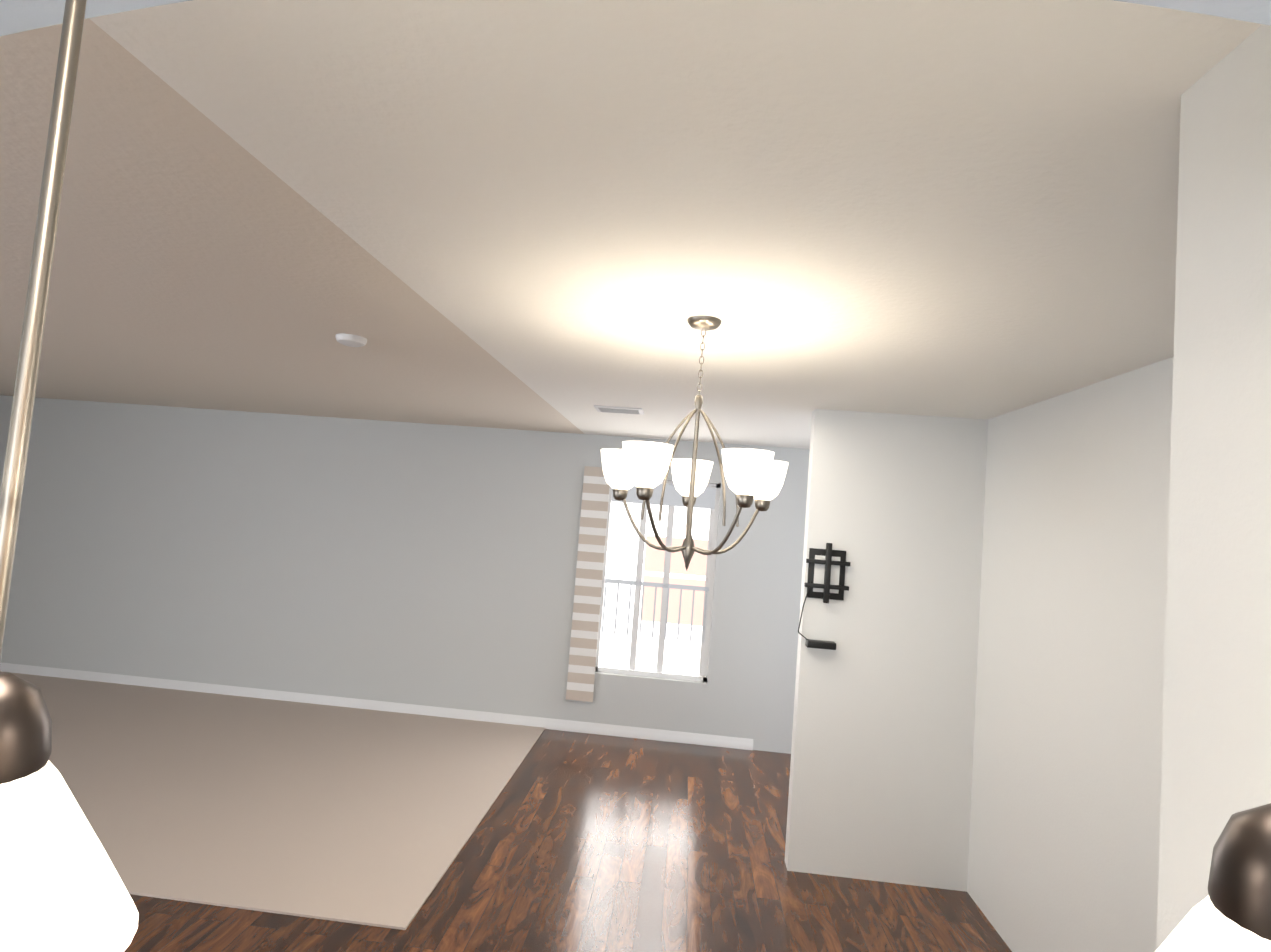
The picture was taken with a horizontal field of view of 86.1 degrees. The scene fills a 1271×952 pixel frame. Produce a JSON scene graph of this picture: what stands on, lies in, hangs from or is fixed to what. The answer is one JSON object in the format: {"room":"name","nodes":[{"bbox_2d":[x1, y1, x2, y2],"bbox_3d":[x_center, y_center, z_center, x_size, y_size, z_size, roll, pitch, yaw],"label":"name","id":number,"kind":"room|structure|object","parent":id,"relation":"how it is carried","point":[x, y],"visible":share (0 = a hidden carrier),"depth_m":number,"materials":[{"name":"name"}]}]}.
{"room":"kitchen","nodes":[
{"label":"kitchen","id":0,"kind":"room"},
{"bbox_2d":[0,395,803,752],"bbox_3d":[-2.371,0.861,6.645,9.500,2.780,0.150,4,-3,5],"label":"wall","id":1,"kind":"structure","parent":0,"point":[434,565],"depth_m":6.60,"materials":[{"name":"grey paint"}]},
{"bbox_2d":[0,662,752,749],"bbox_3d":[-2.966,2.156,6.523,8.120,0.095,0.016,4,-3,5],"label":"baseboard","id":2,"kind":"structure","parent":1,"relation":"attached to","point":[651,734],"depth_m":6.44,"materials":[{"name":"white wood"}]},
{"bbox_2d":[566,466,609,701],"bbox_3d":[-0.438,0.996,6.356,0.250,2.170,0.015,4,-3,5],"label":"curtain","id":3,"kind":"object","parent":1,"relation":"hanging from","point":[587,595],"visible":0.96,"depth_m":6.35,"materials":[{"name":"beige fabric"}]},
{"bbox_2d":[595,480,720,681],"bbox_3d":[0.207,0.961,6.466,1.070,1.850,0.070,4,-3,5],"label":"window","id":4,"kind":"structure","parent":1,"relation":"in","point":[655,616],"depth_m":6.48,"materials":[{"name":"white"}]},
{"bbox_2d":[124,729,1011,951],"bbox_3d":[-2.444,1.919,0.625,10.500,0.060,12.600,4,-3,5],"label":"floor","id":5,"kind":"structure","parent":0,"point":[581,842],"depth_m":3.77,"materials":[{"name":"brown wood"}]},
{"bbox_2d":[0,671,544,929],"bbox_3d":[-4.071,2.025,5.043,6.250,0.012,3.150,4,-3,5],"label":"floor carpet","id":6,"kind":"object","parent":5,"relation":"on","point":[349,815],"visible":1,"depth_m":4.57,"materials":[{"name":"beige carpet"}]},
{"bbox_2d":[0,0,1262,448],"bbox_3d":[-2.228,-0.918,0.796,10.500,0.080,12.600,4,-3,5],"label":"ceiling","id":7,"kind":"structure","parent":0,"point":[564,216],"depth_m":1.67,"materials":[{"name":"beige paint"}]},
{"bbox_2d":[0,0,138,951],"bbox_3d":[-0.416,-0.087,0.468,0.200,0.810,0.200,4,-3,5],"label":"pendant light","id":8,"kind":"object","parent":7,"relation":"hanging from","point":[63,888],"visible":1,"depth_m":0.46,"materials":[{"name":"silver metal"}]},
{"bbox_2d":[335,333,366,346],"bbox_3d":[-1.359,-0.644,3.253,0.140,0.038,0.140,4,-3,5],"label":"smoke detector","id":9,"kind":"object","parent":7,"relation":"attached to","point":[351,340],"visible":1,"depth_m":3.21,"materials":[{"name":"white plastic"}]},
{"bbox_2d":[594,405,643,414],"bbox_3d":[-0.114,-0.466,4.822,0.340,0.014,0.220,4,-3,5],"label":"ceiling vent","id":10,"kind":"object","parent":7,"relation":"in","point":[614,409],"visible":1,"depth_m":4.77,"materials":[{"name":"white metal"}]},
{"bbox_2d":[601,315,787,570],"bbox_3d":[0.222,-0.116,2.545,0.718,0.934,0.697,4,-3,5],"label":"chandelier","id":11,"kind":"object","parent":7,"relation":"hanging from","point":[757,475],"visible":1,"depth_m":2.48,"materials":[{"name":"white glass"}]},
{"bbox_2d":[1155,803,1270,951],"bbox_3d":[0.393,-0.029,0.401,0.200,0.810,0.200,4,-3,5],"label":"pendant light","id":12,"kind":"object","parent":7,"relation":"hanging from","point":[1231,912],"visible":1,"depth_m":0.38,"materials":[{"name":"silver metal"}]},
{"bbox_2d":[785,409,987,890],"bbox_3d":[1.514,1.007,4.154,1.004,2.780,0.120,4,-3,5],"label":"wall","id":13,"kind":"structure","parent":0,"point":[880,722],"depth_m":4.09,"materials":[{"name":"white paint"}]},
{"bbox_2d":[798,543,850,649],"bbox_3d":[1.138,0.719,4.105,0.283,0.630,0.070,4,-3,5],"label":"wall sconce","id":14,"kind":"object","parent":13,"relation":"attached to","point":[826,575],"visible":1,"depth_m":4.12,"materials":[{"name":"black metal"}]},
{"bbox_2d":[964,316,1270,951],"bbox_3d":[1.956,0.917,2.115,0.140,2.780,4.120,4,-3,5],"label":"wall","id":15,"kind":"structure","parent":0,"point":[1026,705],"depth_m":2.72,"materials":[{"name":"white paint"}]}
]}

